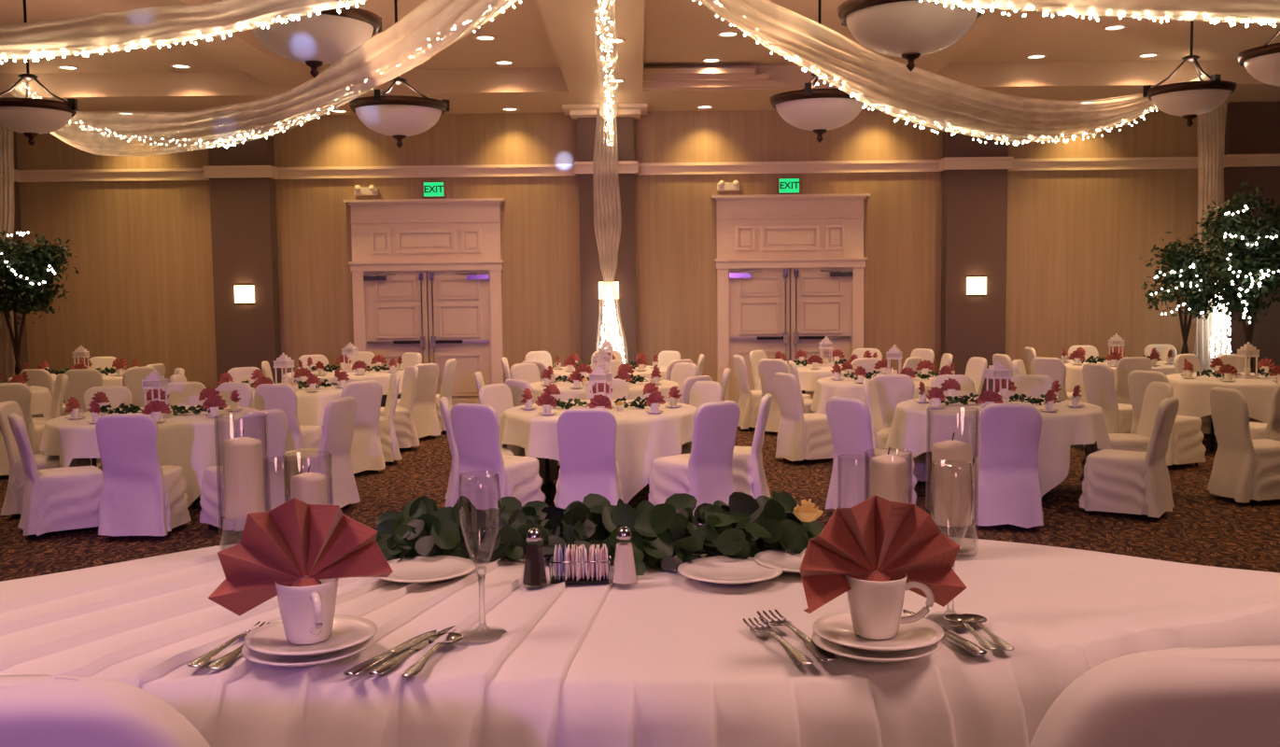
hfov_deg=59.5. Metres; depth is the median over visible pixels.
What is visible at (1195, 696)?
banquet chair
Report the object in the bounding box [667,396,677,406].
coffee cup
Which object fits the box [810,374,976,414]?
tablecloth
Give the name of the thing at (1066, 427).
tablecloth
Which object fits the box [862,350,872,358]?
napkin
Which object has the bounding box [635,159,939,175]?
trim rail
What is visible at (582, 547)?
packet
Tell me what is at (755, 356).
banquet chair
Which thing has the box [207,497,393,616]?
napkin
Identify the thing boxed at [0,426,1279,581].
floor
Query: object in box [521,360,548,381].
banquet chair
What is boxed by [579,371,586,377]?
coffee cup
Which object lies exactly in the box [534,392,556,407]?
napkin
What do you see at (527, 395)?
napkin
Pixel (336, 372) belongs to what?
napkin
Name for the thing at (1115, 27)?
recessed light
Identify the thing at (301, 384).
greenery sprig
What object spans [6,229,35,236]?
string
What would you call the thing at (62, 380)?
banquet chair
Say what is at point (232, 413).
glass cylinder
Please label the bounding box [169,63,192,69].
recessed light
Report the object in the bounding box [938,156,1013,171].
trim rail
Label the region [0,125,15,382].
drape
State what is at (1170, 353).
napkin
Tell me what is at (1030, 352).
banquet chair
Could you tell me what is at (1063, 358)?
coffee cup
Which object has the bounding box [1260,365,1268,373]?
coffee cup
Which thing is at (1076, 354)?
napkin
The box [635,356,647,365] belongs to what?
napkin
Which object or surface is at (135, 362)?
napkin
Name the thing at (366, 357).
banquet chair
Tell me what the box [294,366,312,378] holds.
napkin
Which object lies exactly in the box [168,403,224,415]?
greenery sprig
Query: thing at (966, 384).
banquet chair
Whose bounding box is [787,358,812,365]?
greenery sprig
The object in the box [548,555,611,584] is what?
rack
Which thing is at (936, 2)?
string
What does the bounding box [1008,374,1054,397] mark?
banquet chair
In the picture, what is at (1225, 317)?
string
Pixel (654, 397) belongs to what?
napkin
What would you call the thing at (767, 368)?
banquet chair
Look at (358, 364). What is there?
napkin
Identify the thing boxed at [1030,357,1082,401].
banquet chair
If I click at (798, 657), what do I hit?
fork
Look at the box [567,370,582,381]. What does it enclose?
napkin
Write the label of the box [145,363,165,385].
banquet chair
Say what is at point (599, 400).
napkin
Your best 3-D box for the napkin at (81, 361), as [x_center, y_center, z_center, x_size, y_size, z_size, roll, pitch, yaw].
[-7.654,-0.131,15.416,0.219,0.169,0.049,-1,4,-11]
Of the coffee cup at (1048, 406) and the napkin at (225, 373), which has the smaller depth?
the coffee cup at (1048, 406)
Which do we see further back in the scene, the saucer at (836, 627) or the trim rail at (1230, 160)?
the trim rail at (1230, 160)
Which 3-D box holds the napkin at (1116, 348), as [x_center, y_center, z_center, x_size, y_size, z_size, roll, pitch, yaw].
[6.562,-0.290,15.416,0.227,0.165,0.047,2,5,29]
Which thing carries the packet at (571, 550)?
in the rack
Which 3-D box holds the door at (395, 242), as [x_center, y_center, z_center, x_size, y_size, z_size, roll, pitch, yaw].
[-3.243,-1.032,17.083,2.422,3.216,0.170,-1,4,0]
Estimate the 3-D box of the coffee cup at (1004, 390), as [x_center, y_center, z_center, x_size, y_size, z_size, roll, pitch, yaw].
[3.388,0.180,10.424,0.076,0.084,0.097,0,4,11]
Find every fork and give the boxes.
[187,620,269,667]
[206,643,244,670]
[743,617,813,665]
[756,609,839,661]
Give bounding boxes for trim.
[115,0,313,85]
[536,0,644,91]
[562,103,647,120]
[890,8,1021,73]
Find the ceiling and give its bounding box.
[0,0,1279,115]
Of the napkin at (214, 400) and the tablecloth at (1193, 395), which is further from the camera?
the tablecloth at (1193, 395)
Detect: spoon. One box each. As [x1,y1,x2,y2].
[401,632,463,676]
[943,613,997,649]
[957,613,1014,650]
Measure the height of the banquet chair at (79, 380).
0.942 m
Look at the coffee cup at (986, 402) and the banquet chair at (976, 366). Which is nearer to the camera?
the coffee cup at (986, 402)
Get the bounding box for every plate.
[241,636,373,666]
[376,555,476,583]
[677,555,782,584]
[754,548,806,573]
[811,631,942,661]
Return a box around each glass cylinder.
[214,412,270,550]
[263,455,302,510]
[282,450,334,505]
[838,454,870,498]
[864,448,911,499]
[925,406,979,557]
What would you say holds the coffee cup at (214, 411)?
on the saucer at (208, 415)
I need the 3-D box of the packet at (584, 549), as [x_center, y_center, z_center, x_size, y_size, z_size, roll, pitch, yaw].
[-0.084,0.293,1.739,0.007,0.052,0.032,-1,4,-3]
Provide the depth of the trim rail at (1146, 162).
16.98 m
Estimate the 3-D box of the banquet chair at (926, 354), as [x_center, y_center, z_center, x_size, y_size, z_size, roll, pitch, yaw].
[3.769,0.131,15.723,0.642,0.941,0.531,-3,5,-30]
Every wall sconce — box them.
[233,283,255,304]
[597,280,619,300]
[966,275,987,295]
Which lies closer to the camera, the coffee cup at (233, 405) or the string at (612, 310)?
the coffee cup at (233, 405)
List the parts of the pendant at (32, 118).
hanger arm, stem, hanger arm, lamp shade, hanger arm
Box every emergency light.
[354,184,378,196]
[717,180,739,191]
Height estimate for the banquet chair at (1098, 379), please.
0.963 m
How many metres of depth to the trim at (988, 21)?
12.94 m
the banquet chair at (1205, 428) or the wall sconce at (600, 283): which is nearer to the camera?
the banquet chair at (1205, 428)
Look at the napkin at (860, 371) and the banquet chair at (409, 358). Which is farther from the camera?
the banquet chair at (409, 358)
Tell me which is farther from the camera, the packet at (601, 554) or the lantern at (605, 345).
the lantern at (605, 345)
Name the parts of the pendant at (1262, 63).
lamp shade, hanger arm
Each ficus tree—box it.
[0,230,78,374]
[1139,231,1230,353]
[1190,178,1279,372]
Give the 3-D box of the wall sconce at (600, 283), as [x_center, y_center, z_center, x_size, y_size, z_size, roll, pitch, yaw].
[-0.471,-1.247,16.811,0.327,0.300,0.124,-1,4,0]
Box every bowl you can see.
[458,470,501,568]
[929,460,973,545]
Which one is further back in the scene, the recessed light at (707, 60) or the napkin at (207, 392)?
the recessed light at (707, 60)
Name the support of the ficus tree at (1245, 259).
on the floor
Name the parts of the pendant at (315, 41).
lamp shade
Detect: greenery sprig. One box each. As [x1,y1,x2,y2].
[44,367,70,375]
[95,366,116,375]
[98,402,142,414]
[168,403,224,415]
[240,379,255,388]
[291,379,337,388]
[310,364,342,372]
[365,364,389,371]
[553,375,589,383]
[553,398,590,409]
[614,374,648,383]
[614,395,661,408]
[621,361,646,368]
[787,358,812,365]
[834,358,849,364]
[843,370,885,379]
[914,370,939,379]
[941,393,979,405]
[1008,393,1064,405]
[1072,355,1106,363]
[1195,369,1240,378]
[1254,367,1270,377]
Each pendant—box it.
[0,0,77,145]
[251,5,381,77]
[349,0,450,148]
[769,0,864,142]
[837,0,984,71]
[1142,20,1237,126]
[1237,29,1279,86]
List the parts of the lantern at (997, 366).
post, post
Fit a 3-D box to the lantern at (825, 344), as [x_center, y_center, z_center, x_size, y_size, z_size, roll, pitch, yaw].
[2.481,-0.297,14.922,0.170,0.400,0.170,-1,4,-2]
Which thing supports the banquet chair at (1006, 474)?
on the floor
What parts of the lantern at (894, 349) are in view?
post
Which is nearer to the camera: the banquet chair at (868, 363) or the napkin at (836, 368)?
the napkin at (836, 368)
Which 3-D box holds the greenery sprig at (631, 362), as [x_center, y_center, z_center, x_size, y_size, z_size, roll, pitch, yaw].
[-0.125,-0.114,14.820,0.429,0.104,0.183,1,5,20]
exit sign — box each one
[422,181,446,197]
[777,177,800,194]
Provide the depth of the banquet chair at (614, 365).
13.72 m
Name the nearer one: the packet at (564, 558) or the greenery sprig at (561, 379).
the packet at (564, 558)
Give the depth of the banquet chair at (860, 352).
16.17 m
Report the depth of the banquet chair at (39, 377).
13.54 m
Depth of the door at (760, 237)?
17.07 m
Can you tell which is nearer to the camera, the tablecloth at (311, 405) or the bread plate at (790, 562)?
the bread plate at (790, 562)
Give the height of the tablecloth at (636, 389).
0.742 m
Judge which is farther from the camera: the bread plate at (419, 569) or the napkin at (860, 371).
the napkin at (860, 371)
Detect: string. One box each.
[0,0,364,64]
[0,253,45,284]
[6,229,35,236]
[18,0,521,148]
[46,265,57,274]
[596,0,613,119]
[599,285,609,347]
[604,286,609,339]
[606,284,625,363]
[607,286,615,350]
[608,288,620,351]
[692,0,1158,145]
[919,0,1279,27]
[1150,279,1203,297]
[1153,263,1197,280]
[1160,302,1208,316]
[1209,295,1217,357]
[1215,295,1221,357]
[1221,304,1226,353]
[1223,232,1277,245]
[1224,205,1252,216]
[1226,253,1279,279]
[1226,308,1231,353]
[1230,269,1264,292]
[1237,293,1251,325]
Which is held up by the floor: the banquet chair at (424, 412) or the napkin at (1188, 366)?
the banquet chair at (424, 412)
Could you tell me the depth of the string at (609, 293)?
16.17 m
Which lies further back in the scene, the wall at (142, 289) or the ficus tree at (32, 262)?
the wall at (142, 289)
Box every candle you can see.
[222,429,264,519]
[290,464,327,504]
[870,447,906,503]
[891,369,897,374]
[931,432,972,527]
[1244,367,1251,375]
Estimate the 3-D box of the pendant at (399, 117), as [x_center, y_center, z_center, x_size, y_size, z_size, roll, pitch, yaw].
[-2.427,-3.038,11.192,0.963,1.561,0.985,-4,6,-41]
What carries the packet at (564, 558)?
in the rack
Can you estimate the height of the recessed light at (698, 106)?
0.014 m
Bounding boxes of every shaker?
[520,528,548,589]
[610,526,638,587]
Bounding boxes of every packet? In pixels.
[553,545,556,579]
[556,544,558,578]
[557,545,561,580]
[559,544,563,580]
[562,544,566,576]
[564,544,569,580]
[567,545,571,578]
[570,544,575,579]
[570,544,576,579]
[575,544,577,580]
[577,544,581,580]
[577,544,582,578]
[580,544,585,578]
[583,544,588,580]
[588,544,591,579]
[590,544,594,580]
[590,544,595,577]
[594,544,599,580]
[594,544,600,580]
[599,544,604,580]
[602,544,604,578]
[604,544,608,579]
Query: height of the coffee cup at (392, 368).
0.084 m
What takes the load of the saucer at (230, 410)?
on the tablecloth at (188, 441)
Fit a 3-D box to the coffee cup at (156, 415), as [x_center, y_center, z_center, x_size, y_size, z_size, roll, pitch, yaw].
[-3.983,0.354,9.217,0.097,0.084,0.076,2,5,35]
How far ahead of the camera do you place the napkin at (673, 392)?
9.90 m
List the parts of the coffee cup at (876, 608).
handle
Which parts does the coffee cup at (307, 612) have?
handle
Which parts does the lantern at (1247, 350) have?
post, post, post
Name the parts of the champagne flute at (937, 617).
stem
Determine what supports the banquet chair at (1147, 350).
on the floor
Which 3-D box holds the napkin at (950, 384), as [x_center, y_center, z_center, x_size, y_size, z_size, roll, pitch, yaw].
[2.899,0.123,10.441,0.219,0.169,0.049,-2,4,-14]
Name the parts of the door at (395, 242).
push bar rail, vertical rod, cornice, header panel, frame, vertical rod, push bar rail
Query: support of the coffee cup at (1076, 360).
on the saucer
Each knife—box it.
[343,629,436,676]
[367,625,456,675]
[902,609,987,655]
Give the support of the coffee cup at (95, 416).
on the saucer
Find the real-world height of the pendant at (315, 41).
1.316 m
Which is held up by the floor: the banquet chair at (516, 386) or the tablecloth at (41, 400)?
the banquet chair at (516, 386)
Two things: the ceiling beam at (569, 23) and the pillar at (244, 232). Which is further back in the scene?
the pillar at (244, 232)
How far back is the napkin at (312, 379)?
11.87 m
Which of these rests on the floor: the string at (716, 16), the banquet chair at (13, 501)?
the banquet chair at (13, 501)
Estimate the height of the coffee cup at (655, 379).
0.084 m
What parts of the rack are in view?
post, post, rail, post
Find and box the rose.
[791,498,823,521]
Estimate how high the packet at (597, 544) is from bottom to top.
0.051 m
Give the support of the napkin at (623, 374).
in the coffee cup
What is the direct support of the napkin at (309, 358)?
in the coffee cup
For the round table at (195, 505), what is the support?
on the floor
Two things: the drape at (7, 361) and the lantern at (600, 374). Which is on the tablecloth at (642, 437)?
the lantern at (600, 374)
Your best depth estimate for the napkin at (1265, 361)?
12.78 m
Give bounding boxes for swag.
[0,0,366,58]
[6,0,518,156]
[592,0,618,121]
[697,0,1213,141]
[923,0,1279,23]
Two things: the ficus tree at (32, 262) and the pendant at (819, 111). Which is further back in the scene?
the ficus tree at (32, 262)
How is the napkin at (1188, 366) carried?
in the coffee cup at (1188, 373)
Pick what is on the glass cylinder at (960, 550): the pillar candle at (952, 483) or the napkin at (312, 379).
the pillar candle at (952, 483)
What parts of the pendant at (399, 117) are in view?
hanger arm, stem, lamp shade, hanger arm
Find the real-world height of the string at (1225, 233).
0.162 m
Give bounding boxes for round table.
[91,458,197,508]
[972,458,1046,501]
[1209,415,1214,450]
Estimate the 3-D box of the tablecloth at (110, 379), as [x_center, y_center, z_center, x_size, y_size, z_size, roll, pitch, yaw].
[-7.408,0.391,14.882,1.868,0.742,1.931,2,5,30]
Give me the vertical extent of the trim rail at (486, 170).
0.175 m
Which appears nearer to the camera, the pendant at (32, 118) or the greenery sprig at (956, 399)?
the greenery sprig at (956, 399)
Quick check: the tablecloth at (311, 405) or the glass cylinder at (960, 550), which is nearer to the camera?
the glass cylinder at (960, 550)
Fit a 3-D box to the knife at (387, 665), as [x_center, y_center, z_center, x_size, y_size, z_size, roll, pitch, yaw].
[-0.280,0.345,1.407,0.022,0.006,0.197,1,5,20]
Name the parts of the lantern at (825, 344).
post, post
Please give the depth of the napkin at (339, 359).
15.41 m
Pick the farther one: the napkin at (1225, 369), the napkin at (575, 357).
the napkin at (575, 357)
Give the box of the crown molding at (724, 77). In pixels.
[642,67,784,89]
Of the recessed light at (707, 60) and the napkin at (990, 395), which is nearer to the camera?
the napkin at (990, 395)
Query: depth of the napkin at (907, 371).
12.00 m
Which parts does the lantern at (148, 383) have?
post, post, post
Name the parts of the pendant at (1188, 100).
hanger arm, lamp shade, stem, hanger arm, hanger arm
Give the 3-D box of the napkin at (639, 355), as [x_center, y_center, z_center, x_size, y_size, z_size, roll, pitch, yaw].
[0.014,-0.206,15.285,0.227,0.165,0.047,4,6,44]
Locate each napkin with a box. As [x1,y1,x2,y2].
[9,374,27,383]
[21,371,28,380]
[40,360,49,368]
[64,396,80,412]
[71,363,87,369]
[76,357,92,366]
[86,400,101,415]
[90,391,109,404]
[112,357,128,366]
[114,361,126,370]
[131,358,140,366]
[141,399,171,414]
[143,388,168,400]
[198,386,222,400]
[202,394,227,409]
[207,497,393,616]
[217,372,233,383]
[222,375,229,382]
[230,389,240,402]
[251,368,263,379]
[252,376,273,388]
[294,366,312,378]
[296,359,302,366]
[305,373,322,385]
[306,356,312,365]
[313,361,324,369]
[334,367,340,377]
[335,354,351,364]
[337,370,349,380]
[351,360,368,370]
[370,354,387,364]
[388,358,397,367]
[397,355,402,364]
[520,388,534,403]
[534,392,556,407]
[540,368,551,380]
[542,383,561,394]
[547,365,553,374]
[562,356,576,366]
[567,352,580,360]
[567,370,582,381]
[575,363,592,373]
[587,393,612,408]
[590,382,612,393]
[616,370,632,381]
[618,363,633,373]
[635,352,647,361]
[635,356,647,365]
[643,381,661,394]
[646,390,666,405]
[650,366,661,379]
[653,353,659,362]
[668,385,682,398]
[773,351,782,358]
[793,349,806,358]
[799,494,966,613]
[806,354,823,364]
[830,363,841,374]
[832,349,844,358]
[840,360,853,370]
[849,353,858,362]
[852,365,867,377]
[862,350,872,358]
[873,358,892,368]
[900,366,916,378]
[915,359,935,370]
[918,381,925,394]
[925,386,945,402]
[939,365,953,375]
[940,378,960,391]
[950,362,955,371]
[976,389,1003,403]
[991,379,1016,391]
[1042,389,1057,405]
[1051,379,1062,393]
[1068,351,1084,360]
[1071,384,1082,399]
[1075,346,1085,354]
[1105,351,1122,360]
[1110,346,1125,355]
[1149,351,1161,360]
[1167,349,1173,358]
[1182,361,1194,372]
[1209,356,1223,367]
[1216,364,1237,375]
[1257,357,1276,368]
[1270,365,1279,376]
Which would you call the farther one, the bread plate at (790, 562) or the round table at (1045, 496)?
the round table at (1045, 496)
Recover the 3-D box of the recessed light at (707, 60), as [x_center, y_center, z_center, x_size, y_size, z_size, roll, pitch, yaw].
[0.939,-4.117,14.734,0.270,0.014,0.270,-1,4,0]
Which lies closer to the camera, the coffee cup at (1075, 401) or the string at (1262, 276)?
the coffee cup at (1075, 401)
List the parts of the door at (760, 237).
push bar rail, vertical rod, header panel, frame, cornice, vertical rod, push bar rail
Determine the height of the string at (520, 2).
1.425 m
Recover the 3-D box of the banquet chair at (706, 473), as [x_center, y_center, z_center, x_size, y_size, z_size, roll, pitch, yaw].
[0.426,0.679,8.783,0.543,0.963,0.657,-4,5,-38]
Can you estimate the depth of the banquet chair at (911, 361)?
13.83 m
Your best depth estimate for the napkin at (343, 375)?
12.32 m
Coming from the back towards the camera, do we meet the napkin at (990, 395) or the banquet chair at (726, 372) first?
the banquet chair at (726, 372)
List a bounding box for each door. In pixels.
[343,197,505,406]
[711,193,871,403]
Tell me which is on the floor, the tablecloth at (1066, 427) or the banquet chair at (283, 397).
the banquet chair at (283, 397)
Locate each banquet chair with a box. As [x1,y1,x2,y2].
[0,382,44,475]
[0,400,90,519]
[0,674,210,746]
[7,412,103,539]
[19,368,65,418]
[32,373,68,425]
[64,368,103,415]
[83,385,132,470]
[86,356,115,370]
[95,413,191,539]
[122,365,156,407]
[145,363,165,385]
[160,381,205,406]
[169,373,187,382]
[173,367,184,375]
[199,408,290,535]
[215,381,253,407]
[227,366,262,384]
[253,383,322,451]
[261,360,274,383]
[283,395,360,507]
[297,354,328,368]
[321,379,385,473]
[345,351,376,367]
[379,365,420,450]
[379,372,402,464]
[380,351,421,407]
[395,363,440,437]
[436,358,456,435]
[438,396,513,506]
[450,403,546,510]
[474,371,484,393]
[478,383,559,485]
[500,357,510,379]
[504,379,560,464]
[509,362,540,383]
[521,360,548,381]
[524,351,552,368]
[553,407,624,508]
[585,378,629,399]
[588,359,623,378]
[590,350,622,362]
[647,400,740,524]
[657,350,680,366]
[665,358,693,380]
[670,362,698,388]
[679,375,712,404]
[681,380,722,454]
[697,353,704,376]
[720,367,731,401]
[731,393,772,498]
[732,354,761,431]
[749,350,766,390]
[758,358,810,433]
[773,372,833,464]
[787,360,814,413]
[825,396,917,509]
[850,357,881,374]
[851,348,882,360]
[862,379,931,485]
[872,374,914,436]
[902,355,921,374]
[910,348,934,374]
[930,374,974,395]
[938,352,952,373]
[965,356,987,394]
[971,403,1043,530]
[992,353,1013,392]
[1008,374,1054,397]
[1012,359,1026,376]
[1024,346,1037,374]
[1029,644,1279,746]
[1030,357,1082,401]
[1068,345,1098,360]
[1079,396,1179,520]
[1080,381,1173,480]
[1082,363,1132,445]
[1114,356,1152,404]
[1127,369,1206,469]
[1144,344,1176,362]
[1158,345,1175,361]
[1174,353,1216,438]
[1206,387,1279,505]
[1217,353,1263,422]
[1249,380,1279,441]
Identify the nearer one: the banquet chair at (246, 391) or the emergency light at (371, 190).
the banquet chair at (246, 391)
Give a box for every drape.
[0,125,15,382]
[592,108,628,364]
[1194,98,1228,372]
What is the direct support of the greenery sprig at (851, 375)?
on the tablecloth at (826, 387)
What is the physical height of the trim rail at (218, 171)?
0.175 m
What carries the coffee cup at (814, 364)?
on the saucer
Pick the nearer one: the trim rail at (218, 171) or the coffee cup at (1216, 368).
the coffee cup at (1216, 368)
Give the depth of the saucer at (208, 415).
9.54 m
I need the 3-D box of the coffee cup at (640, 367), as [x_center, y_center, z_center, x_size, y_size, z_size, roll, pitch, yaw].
[0.018,-0.080,14.392,0.076,0.084,0.097,1,5,22]
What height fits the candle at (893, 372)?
0.077 m
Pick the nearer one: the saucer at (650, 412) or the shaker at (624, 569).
the shaker at (624, 569)
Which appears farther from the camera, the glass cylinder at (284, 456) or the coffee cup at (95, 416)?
the coffee cup at (95, 416)
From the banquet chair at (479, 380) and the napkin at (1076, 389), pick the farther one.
the banquet chair at (479, 380)
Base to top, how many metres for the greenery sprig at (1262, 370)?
0.104 m
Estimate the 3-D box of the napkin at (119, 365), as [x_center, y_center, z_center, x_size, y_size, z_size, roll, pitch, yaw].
[-6.784,-0.080,14.602,0.049,0.169,0.219,0,4,5]
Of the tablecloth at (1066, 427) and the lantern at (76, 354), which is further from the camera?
the lantern at (76, 354)
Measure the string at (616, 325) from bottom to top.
1.146 m
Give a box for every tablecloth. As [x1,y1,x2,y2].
[0,536,1279,746]
[7,371,124,400]
[28,385,52,417]
[39,405,259,507]
[215,382,346,426]
[281,367,405,394]
[499,399,697,504]
[530,378,680,403]
[552,365,667,379]
[756,362,893,391]
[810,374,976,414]
[885,395,1111,495]
[1064,359,1176,402]
[1166,372,1277,422]
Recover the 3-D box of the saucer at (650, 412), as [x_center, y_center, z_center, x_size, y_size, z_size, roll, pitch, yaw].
[0.124,0.330,9.473,0.156,0.018,0.156,-1,4,0]
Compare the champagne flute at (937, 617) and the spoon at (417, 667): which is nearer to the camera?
the spoon at (417, 667)
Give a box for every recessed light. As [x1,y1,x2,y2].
[56,65,79,70]
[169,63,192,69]
[330,109,348,112]
[474,34,496,41]
[493,59,514,65]
[500,107,519,111]
[617,37,625,43]
[618,78,625,83]
[695,105,714,109]
[701,57,721,62]
[717,30,739,37]
[1025,54,1047,58]
[1102,24,1126,30]
[1137,52,1159,57]
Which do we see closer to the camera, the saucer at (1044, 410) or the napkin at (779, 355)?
the saucer at (1044, 410)
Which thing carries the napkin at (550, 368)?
in the coffee cup
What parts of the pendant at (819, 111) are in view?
stem, lamp shade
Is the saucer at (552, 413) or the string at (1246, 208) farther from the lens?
the string at (1246, 208)
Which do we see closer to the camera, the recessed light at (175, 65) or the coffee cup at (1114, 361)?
the coffee cup at (1114, 361)
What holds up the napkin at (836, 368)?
in the coffee cup at (836, 375)
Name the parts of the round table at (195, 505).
leg, leg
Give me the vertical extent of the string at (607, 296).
1.139 m
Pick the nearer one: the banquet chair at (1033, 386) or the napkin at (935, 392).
the napkin at (935, 392)
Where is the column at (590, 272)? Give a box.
[577,116,636,365]
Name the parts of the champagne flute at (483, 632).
stem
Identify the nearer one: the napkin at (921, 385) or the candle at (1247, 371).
the napkin at (921, 385)
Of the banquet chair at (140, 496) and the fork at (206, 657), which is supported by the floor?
the banquet chair at (140, 496)
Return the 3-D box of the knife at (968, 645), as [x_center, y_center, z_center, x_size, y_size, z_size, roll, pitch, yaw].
[0.391,0.334,1.460,0.022,0.006,0.195,-2,4,-15]
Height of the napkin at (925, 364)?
0.165 m
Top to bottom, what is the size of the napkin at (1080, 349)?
0.169 m
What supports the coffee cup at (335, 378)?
on the saucer
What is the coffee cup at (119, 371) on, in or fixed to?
on the saucer
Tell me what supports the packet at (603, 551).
in the rack
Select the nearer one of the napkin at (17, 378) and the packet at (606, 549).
the packet at (606, 549)
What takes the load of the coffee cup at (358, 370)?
on the saucer
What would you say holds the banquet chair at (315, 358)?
on the floor
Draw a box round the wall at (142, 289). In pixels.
[15,108,1198,403]
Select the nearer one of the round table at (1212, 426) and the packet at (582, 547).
the packet at (582, 547)
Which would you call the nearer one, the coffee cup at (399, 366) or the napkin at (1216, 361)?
the napkin at (1216, 361)
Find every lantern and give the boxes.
[71,345,89,368]
[141,369,169,416]
[273,352,294,386]
[341,342,358,372]
[588,364,613,409]
[592,348,611,372]
[600,338,613,359]
[818,336,833,366]
[886,344,902,374]
[984,359,1010,403]
[1107,333,1125,364]
[1235,341,1259,379]
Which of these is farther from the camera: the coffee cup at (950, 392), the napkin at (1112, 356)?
the napkin at (1112, 356)
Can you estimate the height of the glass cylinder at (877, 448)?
0.165 m
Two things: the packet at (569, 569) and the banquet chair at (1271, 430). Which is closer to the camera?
the packet at (569, 569)
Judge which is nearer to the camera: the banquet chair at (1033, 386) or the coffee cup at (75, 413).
the coffee cup at (75, 413)
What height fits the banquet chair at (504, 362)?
0.952 m
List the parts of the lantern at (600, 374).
post, post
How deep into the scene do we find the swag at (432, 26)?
9.80 m
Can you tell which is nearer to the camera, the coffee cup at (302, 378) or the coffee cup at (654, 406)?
the coffee cup at (654, 406)
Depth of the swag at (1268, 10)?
7.22 m
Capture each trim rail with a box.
[14,168,21,182]
[19,168,209,182]
[202,165,278,179]
[277,163,575,179]
[574,160,638,175]
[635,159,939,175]
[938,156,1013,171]
[1008,156,1197,170]
[1223,154,1279,167]
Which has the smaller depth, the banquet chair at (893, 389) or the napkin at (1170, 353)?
the banquet chair at (893, 389)
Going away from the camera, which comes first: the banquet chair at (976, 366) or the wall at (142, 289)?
the banquet chair at (976, 366)
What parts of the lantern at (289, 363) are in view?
post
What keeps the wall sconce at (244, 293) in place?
attached to the pillar at (244, 232)
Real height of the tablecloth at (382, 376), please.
0.742 m
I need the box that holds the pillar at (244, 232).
[208,134,281,386]
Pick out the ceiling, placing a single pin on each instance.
(1084, 61)
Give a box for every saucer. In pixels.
[64,416,84,419]
[204,414,224,418]
[225,407,242,411]
[243,614,377,656]
[520,407,537,409]
[537,411,556,415]
[646,410,663,413]
[664,404,682,407]
[812,610,943,650]
[914,399,931,403]
[928,405,945,408]
[1039,408,1058,412]
[1065,404,1084,407]
[1181,376,1195,379]
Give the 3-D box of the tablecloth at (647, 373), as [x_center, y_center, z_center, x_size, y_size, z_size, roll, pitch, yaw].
[-0.438,0.314,14.857,1.823,0.742,1.851,-4,5,-38]
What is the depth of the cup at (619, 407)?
9.67 m
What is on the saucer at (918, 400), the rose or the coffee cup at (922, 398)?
the coffee cup at (922, 398)
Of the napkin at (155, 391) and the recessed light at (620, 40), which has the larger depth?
the recessed light at (620, 40)
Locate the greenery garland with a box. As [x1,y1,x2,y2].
[375,490,824,575]
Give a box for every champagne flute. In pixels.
[458,470,507,642]
[926,460,973,626]
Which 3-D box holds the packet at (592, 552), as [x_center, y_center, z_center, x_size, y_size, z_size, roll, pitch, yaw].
[-0.074,0.293,1.737,0.007,0.052,0.033,-2,4,-15]
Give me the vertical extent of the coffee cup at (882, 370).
0.084 m
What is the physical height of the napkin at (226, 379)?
0.169 m
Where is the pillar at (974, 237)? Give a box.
[940,129,1008,393]
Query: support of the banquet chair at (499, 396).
on the floor
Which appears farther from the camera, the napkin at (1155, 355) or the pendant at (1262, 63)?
the napkin at (1155, 355)
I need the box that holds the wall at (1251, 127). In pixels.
[1223,101,1279,372]
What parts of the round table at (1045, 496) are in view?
leg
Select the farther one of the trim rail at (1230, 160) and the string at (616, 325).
the trim rail at (1230, 160)
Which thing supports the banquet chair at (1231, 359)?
on the floor
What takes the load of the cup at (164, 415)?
on the tablecloth at (188, 441)
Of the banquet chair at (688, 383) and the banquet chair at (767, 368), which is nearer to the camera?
the banquet chair at (688, 383)
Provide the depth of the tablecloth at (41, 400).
12.48 m
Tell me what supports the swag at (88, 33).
hanging from the ceiling beam at (569, 23)
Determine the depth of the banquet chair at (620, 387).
11.09 m
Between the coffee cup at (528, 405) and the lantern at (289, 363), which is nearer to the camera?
the coffee cup at (528, 405)
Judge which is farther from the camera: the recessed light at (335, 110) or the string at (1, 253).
the recessed light at (335, 110)
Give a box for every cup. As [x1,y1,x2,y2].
[70,407,84,418]
[91,411,102,421]
[116,368,125,375]
[148,410,161,421]
[161,413,168,418]
[207,406,218,416]
[229,400,238,409]
[274,577,338,644]
[299,376,306,381]
[309,382,318,391]
[317,368,323,374]
[331,376,338,383]
[337,379,345,387]
[356,367,365,374]
[389,365,394,371]
[396,363,402,368]
[524,398,533,408]
[541,377,550,384]
[542,404,551,413]
[553,362,561,368]
[565,365,573,370]
[573,379,582,387]
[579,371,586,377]
[616,404,623,411]
[638,364,645,370]
[650,402,659,412]
[651,376,660,383]
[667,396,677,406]
[812,362,817,368]
[832,356,839,362]
[833,371,841,379]
[844,368,853,376]
[844,572,934,639]
[858,375,864,381]
[880,367,886,374]
[918,392,927,401]
[922,368,928,374]
[928,397,941,407]
[947,388,957,397]
[984,401,994,407]
[1001,388,1009,396]
[1044,400,1054,410]
[1061,355,1069,361]
[1070,395,1080,406]
[1074,357,1083,364]
[1111,359,1117,365]
[1151,358,1156,365]
[1166,356,1172,363]
[1182,369,1193,377]
[1210,365,1221,372]
[1223,373,1233,380]
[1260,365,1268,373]
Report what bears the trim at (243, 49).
attached to the ceiling
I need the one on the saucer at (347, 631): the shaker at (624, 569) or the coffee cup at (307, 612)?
the coffee cup at (307, 612)
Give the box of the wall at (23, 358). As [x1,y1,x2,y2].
[13,131,28,370]

